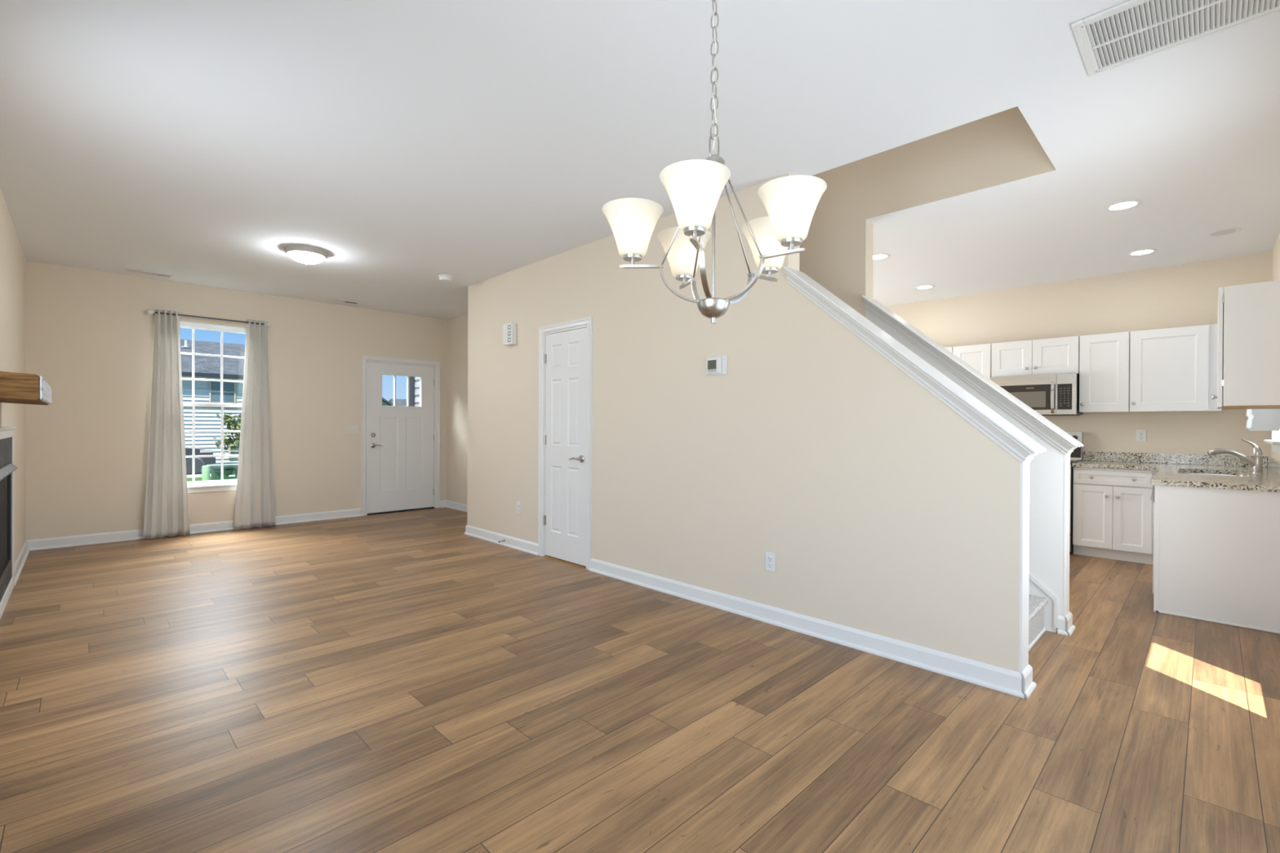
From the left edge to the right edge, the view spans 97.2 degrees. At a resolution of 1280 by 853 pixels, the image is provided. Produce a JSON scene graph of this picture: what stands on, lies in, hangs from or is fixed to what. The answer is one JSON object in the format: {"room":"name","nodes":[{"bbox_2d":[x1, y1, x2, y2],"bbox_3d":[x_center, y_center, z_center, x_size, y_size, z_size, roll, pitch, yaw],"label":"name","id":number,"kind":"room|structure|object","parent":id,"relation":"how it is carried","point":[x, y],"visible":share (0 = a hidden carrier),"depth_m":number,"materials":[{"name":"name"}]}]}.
{"room":"empty living room","nodes":[
{"label":"empty living room","id":0,"kind":"room"},
{"bbox_2d":[0,187,26,562],"bbox_3d":[-2.962,-0.171,2.351,0.150,2.740,8.530,0,0,-45],"label":"wall","id":1,"kind":"structure","parent":0,"point":[12,260],"depth_m":4.48,"materials":[{"name":"beige paint"}]},
{"bbox_2d":[0,426,17,619],"bbox_3d":[-4.035,0.597,3.581,0.050,1.185,1.710,0,0,-45],"label":"fireplace","id":2,"kind":"object","parent":1,"relation":"attached to","point":[7,468],"visible":1,"depth_m":3.86,"materials":[{"name":"white paint"}]},
{"bbox_2d":[0,463,17,480],"bbox_3d":[-4.027,0.284,3.587,0.030,0.040,1.220,0,0,-45],"label":"hood","id":3,"kind":"object","parent":2,"relation":"attached to","point":[6,469],"depth_m":3.62,"materials":[{"name":"silver metal"}]},
{"bbox_2d":[14,540,29,586],"bbox_3d":[-2.904,1.148,2.418,0.027,0.101,8.230,0,0,-45],"label":"baseboard","id":4,"kind":"structure","parent":1,"relation":"attached to","point":[20,562],"depth_m":4.73,"materials":[{"name":"white paint"}]},
{"bbox_2d":[0,371,52,404],"bbox_3d":[-3.672,-0.215,3.343,0.230,0.147,1.320,0,0,-45],"label":"mantel beam","id":5,"kind":"structure","parent":1,"relation":"attached to","point":[15,388],"depth_m":2.92,"materials":[{"name":"brown wood"}]},
{"bbox_2d":[26,260,447,540],"bbox_3d":[-4.365,-0.194,6.854,4.180,2.740,0.150,0,0,-45],"label":"wall","id":6,"kind":"structure","parent":0,"point":[90,334],"depth_m":5.92,"materials":[{"name":"beige paint"}]},
{"bbox_2d":[146,309,271,327],"bbox_3d":[-4.753,-1.195,6.279,1.108,0.048,0.110,0,0,-45],"label":"curtain rod","id":7,"kind":"object","parent":6,"relation":"attached to","point":[148,311],"visible":0.98,"depth_m":6.21,"materials":[{"name":"grey metal"}]},
{"bbox_2d":[142,309,190,539],"bbox_3d":[-5.007,-0.030,5.980,0.388,2.401,0.096,0,0,-45],"label":"curtain","id":8,"kind":"object","parent":7,"relation":"hanging from","point":[166,504],"visible":1,"depth_m":5.99,"materials":[{"name":"white fabric"}]},
{"bbox_2d":[233,319,275,529],"bbox_3d":[-4.446,-0.029,6.534,0.414,2.401,0.096,0,0,-45],"label":"curtain","id":9,"kind":"object","parent":7,"relation":"hanging from","point":[255,506],"visible":1,"depth_m":6.55,"materials":[{"name":"white fabric"}]},
{"bbox_2d":[179,320,246,493],"bbox_3d":[-4.830,-0.209,6.335,0.940,1.880,0.135,0,0,-45],"label":"window","id":10,"kind":"structure","parent":6,"relation":"in","point":[228,486],"depth_m":6.35,"materials":[{"name":"white plastic"}]},
{"bbox_2d":[26,500,446,551],"bbox_3d":[-4.309,1.126,6.796,4.180,0.101,0.027,0,0,-45],"label":"baseboard","id":11,"kind":"structure","parent":6,"relation":"attached to","point":[124,535],"depth_m":5.90,"materials":[{"name":"white paint"}]},
{"bbox_2d":[345,425,358,434],"bbox_3d":[-3.749,0.041,7.347,0.162,0.114,0.016,0,0,-45],"label":"light switch","id":12,"kind":"object","parent":6,"relation":"attached to","point":[349,429],"visible":1,"depth_m":7.35,"materials":[{"name":"white plastic"}]},
{"bbox_2d":[360,355,439,515],"bbox_3d":[-3.318,0.119,7.843,1.072,2.116,0.178,0,0,-45],"label":"door","id":13,"kind":"structure","parent":6,"relation":"in","point":[397,467],"depth_m":7.81,"materials":[{"name":"white paint"}]},
{"bbox_2d":[446,314,467,504],"bbox_3d":[-2.091,-0.186,7.632,0.150,2.740,2.240,0,0,-45],"label":"wall","id":14,"kind":"structure","parent":0,"point":[457,327],"depth_m":8.05,"materials":[{"name":"beige paint"}]},
{"bbox_2d":[445,500,467,511],"bbox_3d":[-2.107,1.133,7.521,0.027,0.101,2.090,0,0,-45],"label":"baseboard","id":15,"kind":"structure","parent":14,"relation":"attached to","point":[451,504],"depth_m":8.02,"materials":[{"name":"white paint"}]},
{"bbox_2d":[0,507,1279,852],"bbox_3d":[-0.182,1.201,5.107,7.880,0.001,8.530,0,0,-45],"label":"floor","id":16,"kind":"structure","parent":0,"point":[405,682],"depth_m":2.32,"materials":[{"name":"brown wood"}]},
{"bbox_2d":[1028,573,1057,651],"bbox_3d":[0.876,-0.300,4.287,0.948,3.017,3.608,0,0,-45],"label":"staircase","id":17,"kind":"structure","parent":16,"relation":"on","point":[1042,603],"depth_m":3.34,"materials":[{"name":"grey carpet"}]},
{"bbox_2d":[1066,431,1082,553],"bbox_3d":[4.023,0.628,5.802,0.710,1.153,0.740,0,0,-45],"label":"range","id":18,"kind":"object","parent":16,"relation":"on","point":[1076,455],"visible":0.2,"depth_m":5.43,"materials":[{"name":"black metal"}]},
{"bbox_2d":[1070,458,1081,463],"bbox_3d":[4.024,0.341,5.801,0.600,0.016,0.740,0,0,-45],"label":"cooktop","id":19,"kind":"object","parent":18,"relation":"in","point":[1072,460],"depth_m":5.65,"materials":[{"name":"black glass"}]},
{"bbox_2d":[1072,466,1159,564],"bbox_3d":[4.527,0.802,5.336,0.657,0.836,0.622,0,0,-45],"label":"base cabinet","id":20,"kind":"object","parent":16,"relation":"on","point":[1113,508],"visible":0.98,"depth_m":5.14,"materials":[{"name":"white paint"}]},
{"bbox_2d":[1150,484,1154,594],"bbox_3d":[3.829,0.806,3.743,0.600,0.834,0.635,0,0,-45],"label":"dishwasher","id":21,"kind":"object","parent":16,"relation":"on","point":[1152,498],"visible":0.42,"depth_m":3.75,"materials":[{"name":"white metal"}]},
{"bbox_2d":[1153,484,1279,634],"bbox_3d":[4.408,0.805,4.305,2.276,0.836,0.642,0,0,-45],"label":"base cabinet","id":22,"kind":"object","parent":16,"relation":"on","point":[1217,551],"visible":0.98,"depth_m":3.51,"materials":[{"name":"white paint"}]},
{"bbox_2d":[1071,451,1279,492],"bbox_3d":[4.178,0.320,4.525,2.294,0.128,1.284,0,0,-45],"label":"countertop","id":23,"kind":"structure","parent":22,"relation":"on","point":[1169,466],"depth_m":4.76,"materials":[{"name":"stone"}]},
{"bbox_2d":[1179,472,1242,475],"bbox_3d":[4.404,0.460,4.349,0.760,0.147,0.415,0,0,-45],"label":"sink","id":24,"kind":"object","parent":23,"relation":"in","point":[1180,473],"visible":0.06,"depth_m":4.61,"materials":[{"name":"silver metal"}]},
{"bbox_2d":[1207,438,1263,473],"bbox_3d":[4.559,0.222,4.329,0.310,0.260,0.062,0,0,30],"label":"faucet","id":25,"kind":"object","parent":23,"relation":"on","point":[1256,462],"visible":1,"depth_m":4.27,"materials":[{"name":"silver metal"}]},
{"bbox_2d":[0,0,1279,319],"bbox_3d":[-0.170,-1.564,5.097,7.880,0.050,8.430,0,0,-45],"label":"ceiling","id":26,"kind":"structure","parent":0,"point":[409,143],"depth_m":2.88,"materials":[{"name":"white paint"}]},
{"bbox_2d":[125,268,173,278],"bbox_3d":[-4.987,-1.559,5.744,0.360,0.007,0.140,0,0,-45],"label":"ceiling vent","id":27,"kind":"object","parent":26,"relation":"in","point":[131,270],"visible":1,"depth_m":5.73,"materials":[{"name":"white plastic"}]},
{"bbox_2d":[283,244,328,265],"bbox_3d":[-2.943,-1.487,4.981,0.340,0.126,0.340,0,0,-45],"label":"light","id":28,"kind":"object","parent":26,"relation":"attached to","point":[306,255],"visible":1,"depth_m":4.89,"materials":[{"name":"white glass"}]},
{"bbox_2d":[327,297,359,304],"bbox_3d":[-3.683,-1.558,7.032,0.340,0.007,0.130,0,0,-45],"label":"ceiling vent","id":29,"kind":"object","parent":26,"relation":"in","point":[331,299],"visible":1,"depth_m":7.03,"materials":[{"name":"white plastic"}]},
{"bbox_2d":[438,274,453,282],"bbox_3d":[-2.004,-1.524,5.820,0.144,0.050,0.144,0,0,-45],"label":"smoke detector","id":30,"kind":"object","parent":26,"relation":"attached to","point":[443,277],"visible":1,"depth_m":5.77,"materials":[{"name":"white plastic"}]},
{"bbox_2d":[602,0,826,323],"bbox_3d":[0.191,-0.899,1.477,0.572,1.250,0.552,0,0,19],"label":"chandelier","id":31,"kind":"object","parent":26,"relation":"hanging from","point":[694,188],"visible":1,"depth_m":1.43,"materials":[{"name":"white glass"}]},
{"bbox_2d":[873,253,890,260],"bbox_3d":[2.146,-1.526,5.087,0.200,0.006,0.200,0,0,-45],"label":"recessed light","id":32,"kind":"object","parent":26,"relation":"in","point":[877,256],"visible":0.77,"depth_m":5.08,"materials":[{"name":"white plastic"}]},
{"bbox_2d":[914,284,934,289],"bbox_3d":[3.123,-1.525,6.192,0.200,0.006,0.200,0,0,-45],"label":"recessed light","id":33,"kind":"object","parent":26,"relation":"in","point":[925,286],"visible":1,"depth_m":6.20,"materials":[{"name":"white plastic"}]},
{"bbox_2d":[1104,200,1142,211],"bbox_3d":[3.321,-1.516,3.882,0.200,0.006,0.200,0,0,-45],"label":"recessed light","id":34,"kind":"object","parent":26,"relation":"in","point":[1125,205],"visible":1,"depth_m":3.88,"materials":[{"name":"white plastic"}]},
{"bbox_2d":[1126,248,1157,256],"bbox_3d":[4.376,-1.515,4.924,0.200,0.006,0.200,0,0,-45],"label":"recessed light","id":35,"kind":"object","parent":26,"relation":"in","point":[1146,251],"visible":1,"depth_m":4.92,"materials":[{"name":"white plastic"}]},
{"bbox_2d":[1071,0,1279,76],"bbox_3d":[2.021,-1.511,2.042,0.440,0.014,0.682,0,0,-45],"label":"ceiling vent","id":36,"kind":"object","parent":26,"relation":"in","point":[1127,28],"visible":1,"depth_m":2.13,"materials":[{"name":"white plastic"}]},
{"bbox_2d":[1204,227,1241,237],"bbox_3d":[4.554,-1.512,4.410,0.200,0.006,0.200,0,0,-45],"label":"recessed light","id":37,"kind":"object","parent":26,"relation":"in","point":[1228,231],"visible":1,"depth_m":4.41,"materials":[{"name":"white plastic"}]},
{"bbox_2d":[466,173,1020,671],"bbox_3d":[-0.042,-0.166,4.447,0.130,2.740,5.170,0,0,-45],"label":"wall partition","id":38,"kind":"structure","parent":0,"point":[882,509],"depth_m":3.58,"materials":[{"name":"beige paint"}]},
{"bbox_2d":[502,322,516,346],"bbox_3d":[-1.290,-0.910,5.578,0.056,0.210,0.170,0,0,-45],"label":"door chime","id":39,"kind":"object","parent":38,"relation":"attached to","point":[509,330],"visible":1,"depth_m":5.53,"materials":[{"name":"white plastic"}]},
{"bbox_2d":[516,501,520,514],"bbox_3d":[-1.182,0.790,5.501,0.010,0.116,0.072,0,0,-45],"label":"wall outlet","id":40,"kind":"object","parent":38,"relation":"attached to","point":[518,504],"visible":1,"depth_m":5.50,"materials":[{"name":"white plastic"}]},
{"bbox_2d":[537,316,592,569],"bbox_3d":[-0.638,0.141,5.012,0.183,2.116,0.755,0,0,-45],"label":"door","id":41,"kind":"structure","parent":38,"relation":"in","point":[566,364],"depth_m":4.99,"materials":[{"name":"white paint"}]},
{"bbox_2d":[706,355,727,375],"bbox_3d":[0.509,-0.408,3.774,0.031,0.128,0.164,0,0,-45],"label":"thermostat","id":42,"kind":"object","parent":38,"relation":"attached to","point":[716,365],"visible":1,"depth_m":3.75,"materials":[{"name":"white plastic"}]},
{"bbox_2d":[463,524,1036,699],"bbox_3d":[-0.044,1.153,4.448,0.184,0.101,5.236,0,0,-45],"label":"baseboard","id":43,"kind":"structure","parent":38,"relation":"attached to","point":[992,677],"depth_m":3.21,"materials":[{"name":"white paint"}]},
{"bbox_2d":[765,551,775,572],"bbox_3d":[0.806,0.836,3.488,0.010,0.116,0.072,0,0,-45],"label":"wall outlet","id":44,"kind":"object","parent":38,"relation":"attached to","point":[770,557],"visible":1,"depth_m":3.48,"materials":[{"name":"white plastic"}]},
{"bbox_2d":[782,265,1046,463],"bbox_3d":[1.381,-0.397,3.007,0.254,1.125,1.257,0,0,-45],"label":"trim","id":45,"kind":"structure","parent":38,"relation":"attached to","point":[998,429],"depth_m":2.85,"materials":[{"name":"white paint"}]},
{"bbox_2d":[1018,460,1030,692],"bbox_3d":[1.774,0.677,2.607,0.132,1.083,0.012,0,0,-45],"label":"trim","id":46,"kind":"structure","parent":38,"relation":"attached to","point":[1024,468],"depth_m":2.58,"materials":[{"name":"white paint"}]},
{"bbox_2d":[799,106,1063,630],"bbox_3d":[1.181,-1.417,4.747,0.130,5.250,3.890,0,0,-45],"label":"wall","id":47,"kind":"structure","parent":0,"point":[1000,148],"depth_m":3.82,"materials":[{"name":"beige paint"}]},
{"bbox_2d":[862,294,1083,454],"bbox_3d":[2.149,-0.396,3.766,0.254,1.125,1.257,0,0,-45],"label":"trim","id":48,"kind":"structure","parent":47,"relation":"attached to","point":[1062,441],"depth_m":3.63,"materials":[{"name":"white paint"}]},
{"bbox_2d":[1062,453,1070,619],"bbox_3d":[2.543,0.678,3.366,0.132,1.083,0.012,0,0,-45],"label":"trim","id":49,"kind":"structure","parent":47,"relation":"attached to","point":[1066,457],"depth_m":3.33,"materials":[{"name":"white paint"}]},
{"bbox_2d":[1057,611,1075,635],"bbox_3d":[1.184,1.158,4.742,0.184,0.101,3.929,0,0,-45],"label":"baseboard","id":50,"kind":"structure","parent":47,"relation":"attached to","point":[1065,627],"depth_m":3.32,"materials":[{"name":"white paint"}]},
{"bbox_2d":[886,251,1272,467],"bbox_3d":[3.793,-0.157,6.654,0.150,2.740,5.160,0,0,-45],"label":"wall","id":51,"kind":"structure","parent":0,"point":[1183,295],"depth_m":5.57,"materials":[{"name":"beige paint"}]},
{"bbox_2d":[945,346,952,353],"bbox_3d":[3.369,-0.524,6.732,0.344,0.750,0.746,0,0,-45],"label":"upper cabinet","id":52,"kind":"object","parent":51,"relation":"attached to","point":[949,348],"visible":0.05,"depth_m":6.36,"materials":[{"name":"white paint"}]},
{"bbox_2d":[952,343,991,377],"bbox_3d":[3.765,-0.521,6.331,0.344,0.750,0.374,0,0,-45],"label":"upper cabinet","id":53,"kind":"object","parent":51,"relation":"attached to","point":[979,357],"visible":0.38,"depth_m":6.17,"materials":[{"name":"white paint"}]},
{"bbox_2d":[991,336,1079,377],"bbox_3d":[4.154,-0.709,5.918,0.372,0.368,0.750,0,0,-45],"label":"upper cabinet","id":54,"kind":"object","parent":51,"relation":"attached to","point":[1060,355],"visible":0.97,"depth_m":5.78,"materials":[{"name":"white paint"}]},
{"bbox_2d":[988,373,1083,416],"bbox_3d":[4.110,-0.317,5.878,0.490,0.411,0.744,0,0,-45],"label":"microwave","id":55,"kind":"object","parent":54,"relation":"attached to","point":[1052,394],"visible":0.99,"depth_m":5.64,"materials":[{"name":"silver metal"}]},
{"bbox_2d":[1079,331,1129,413],"bbox_3d":[4.550,-0.515,5.517,0.372,0.750,0.372,0,0,-45],"label":"upper cabinet","id":56,"kind":"object","parent":51,"relation":"attached to","point":[1104,358],"visible":0.98,"depth_m":5.41,"materials":[{"name":"white paint"}]},
{"bbox_2d":[1136,429,1146,441],"bbox_3d":[4.853,0.090,5.468,0.010,0.116,0.072,0,0,-45],"label":"wall outlet","id":57,"kind":"object","parent":51,"relation":"attached to","point":[1140,434],"visible":1,"depth_m":5.46,"materials":[{"name":"white plastic"}]},
{"bbox_2d":[1083,451,1266,467],"bbox_3d":[4.980,0.303,5.332,0.020,0.093,1.263,0,0,-45],"label":"backsplash","id":58,"kind":"structure","parent":51,"relation":"attached to","point":[1181,459],"depth_m":5.31,"materials":[{"name":"stone"}]},
{"bbox_2d":[1129,324,1222,412],"bbox_3d":[4.894,-0.512,5.168,0.372,0.750,0.600,0,0,-45],"label":"upper cabinet","id":59,"kind":"object","parent":51,"relation":"attached to","point":[1175,369],"visible":0.98,"depth_m":5.06,"materials":[{"name":"white paint"}]},
{"bbox_2d":[1271,230,1279,461],"bbox_3d":[2.768,-0.145,2.121,7.680,2.740,0.150,0,0,-45],"label":"wall","id":60,"kind":"structure","parent":0,"point":[1276,251],"depth_m":4.55,"materials":[{"name":"beige paint"}]},
{"bbox_2d":[1212,280,1279,409],"bbox_3d":[4.059,-0.504,3.752,0.751,0.762,0.360,0,0,-45],"label":"upper cabinet","id":61,"kind":"object","parent":60,"relation":"attached to","point":[1248,357],"visible":1,"depth_m":3.50,"materials":[{"name":"white paint"}]},
{"bbox_2d":[1246,408,1279,431],"bbox_3d":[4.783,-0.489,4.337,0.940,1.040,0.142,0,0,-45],"label":"paper towel roll","id":62,"kind":"object","parent":60,"relation":"attached to","point":[1259,420],"visible":0.19,"depth_m":4.02,"materials":[{"name":"white paper"}]},
{"bbox_2d":[1263,431,1279,453],"bbox_3d":[4.858,-0.384,4.261,0.950,1.170,0.160,0,0,-45],"label":"window","id":63,"kind":"structure","parent":60,"relation":"in","point":[1275,443],"depth_m":4.28,"materials":[{"name":"white plastic"}]},
{"bbox_2d":[1266,456,1279,475],"bbox_3d":[4.622,0.306,4.075,2.294,0.093,0.020,0,0,-45],"label":"backsplash","id":64,"kind":"structure","parent":60,"relation":"attached to","point":[1273,464],"depth_m":4.37,"materials":[{"name":"stone"}]},
{"label":"outside","id":65,"kind":"structure","parent":0,"visible":0},
{"bbox_2d":[186,468,211,481],"bbox_3d":[-41.957,1.958,63.829,150.000,0.200,130.230,0,0,-45],"label":"lawn","id":66,"kind":"structure","parent":65,"point":[188,479],"depth_m":22.79,"materials":[{"name":"green plant"}]},
{"bbox_2d":[201,465,209,480],"bbox_3d":[-12.289,1.632,15.986,0.188,1.054,0.188,0,0,-45],"label":"bollard","id":67,"kind":"object","parent":66,"relation":"on","point":[206,468],"visible":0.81,"depth_m":15.91,"materials":[{"name":"green"}]},
{"bbox_2d":[180,339,245,466],"bbox_3d":[-27.004,-1.449,30.902,17.600,6.980,10.700,0,0,-45],"label":"house","id":68,"kind":"structure","parent":66,"relation":"on","point":[205,366],"depth_m":29.11,"materials":[{"name":"grey"}]},
{"bbox_2d":[209,464,238,479],"bbox_3d":[-14.510,1.760,19.978,1.030,0.750,0.900,0,0,-45],"label":"utility box","id":69,"kind":"object","parent":66,"relation":"on","point":[230,472],"visible":0.46,"depth_m":19.60,"materials":[{"name":"green metal"}]},
{"bbox_2d":[213,411,241,454],"bbox_3d":[-15.754,0.710,22.413,1.769,2.824,1.591,0,0,2],"label":"tree","id":70,"kind":"object","parent":66,"relation":"on","point":[237,426],"visible":0.24,"depth_m":22.04,"materials":[{"name":"green plant"}]},
{"bbox_2d":[382,397,393,405],"bbox_3d":[-31.795,-1.308,59.946,12.800,6.450,10.800,0,0,-45],"label":"house","id":71,"kind":"structure","parent":66,"relation":"on","point":[384,402],"depth_m":58.22,"materials":[{"name":"grey"}]},
{"bbox_2d":[388,399,406,405],"bbox_3d":[-31.015,-0.918,77.585,8.300,5.550,7.000,0,0,-45],"label":"house","id":72,"kind":"structure","parent":66,"relation":"on","point":[398,402],"depth_m":75.48,"materials":[{"name":"grey"}]},
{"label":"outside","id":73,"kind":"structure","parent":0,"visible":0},
{"bbox_2d":[408,376,419,406],"bbox_3d":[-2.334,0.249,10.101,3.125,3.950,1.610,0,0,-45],"label":"door window pane","id":74,"kind":"object","parent":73,"point":[414,382],"visible":0.02,"depth_m":9.40,"materials":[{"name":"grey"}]},
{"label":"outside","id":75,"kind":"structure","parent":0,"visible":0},
{"bbox_2d":[186,471,211,477],"bbox_3d":[-22.952,2.081,23.309,8.100,0.010,6.400,0,0,-45],"label":"driveway","id":76,"kind":"structure","parent":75,"point":[199,474],"depth_m":24.10,"materials":[{"name":"concrete"}]},
{"bbox_2d":[185,447,215,475],"bbox_3d":[-21.350,1.236,23.795,5.360,1.709,1.910,0,0,-45],"label":"car","id":77,"kind":"object","parent":76,"relation":"on","point":[199,461],"visible":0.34,"depth_m":24.61,"materials":[{"name":"black paint"}]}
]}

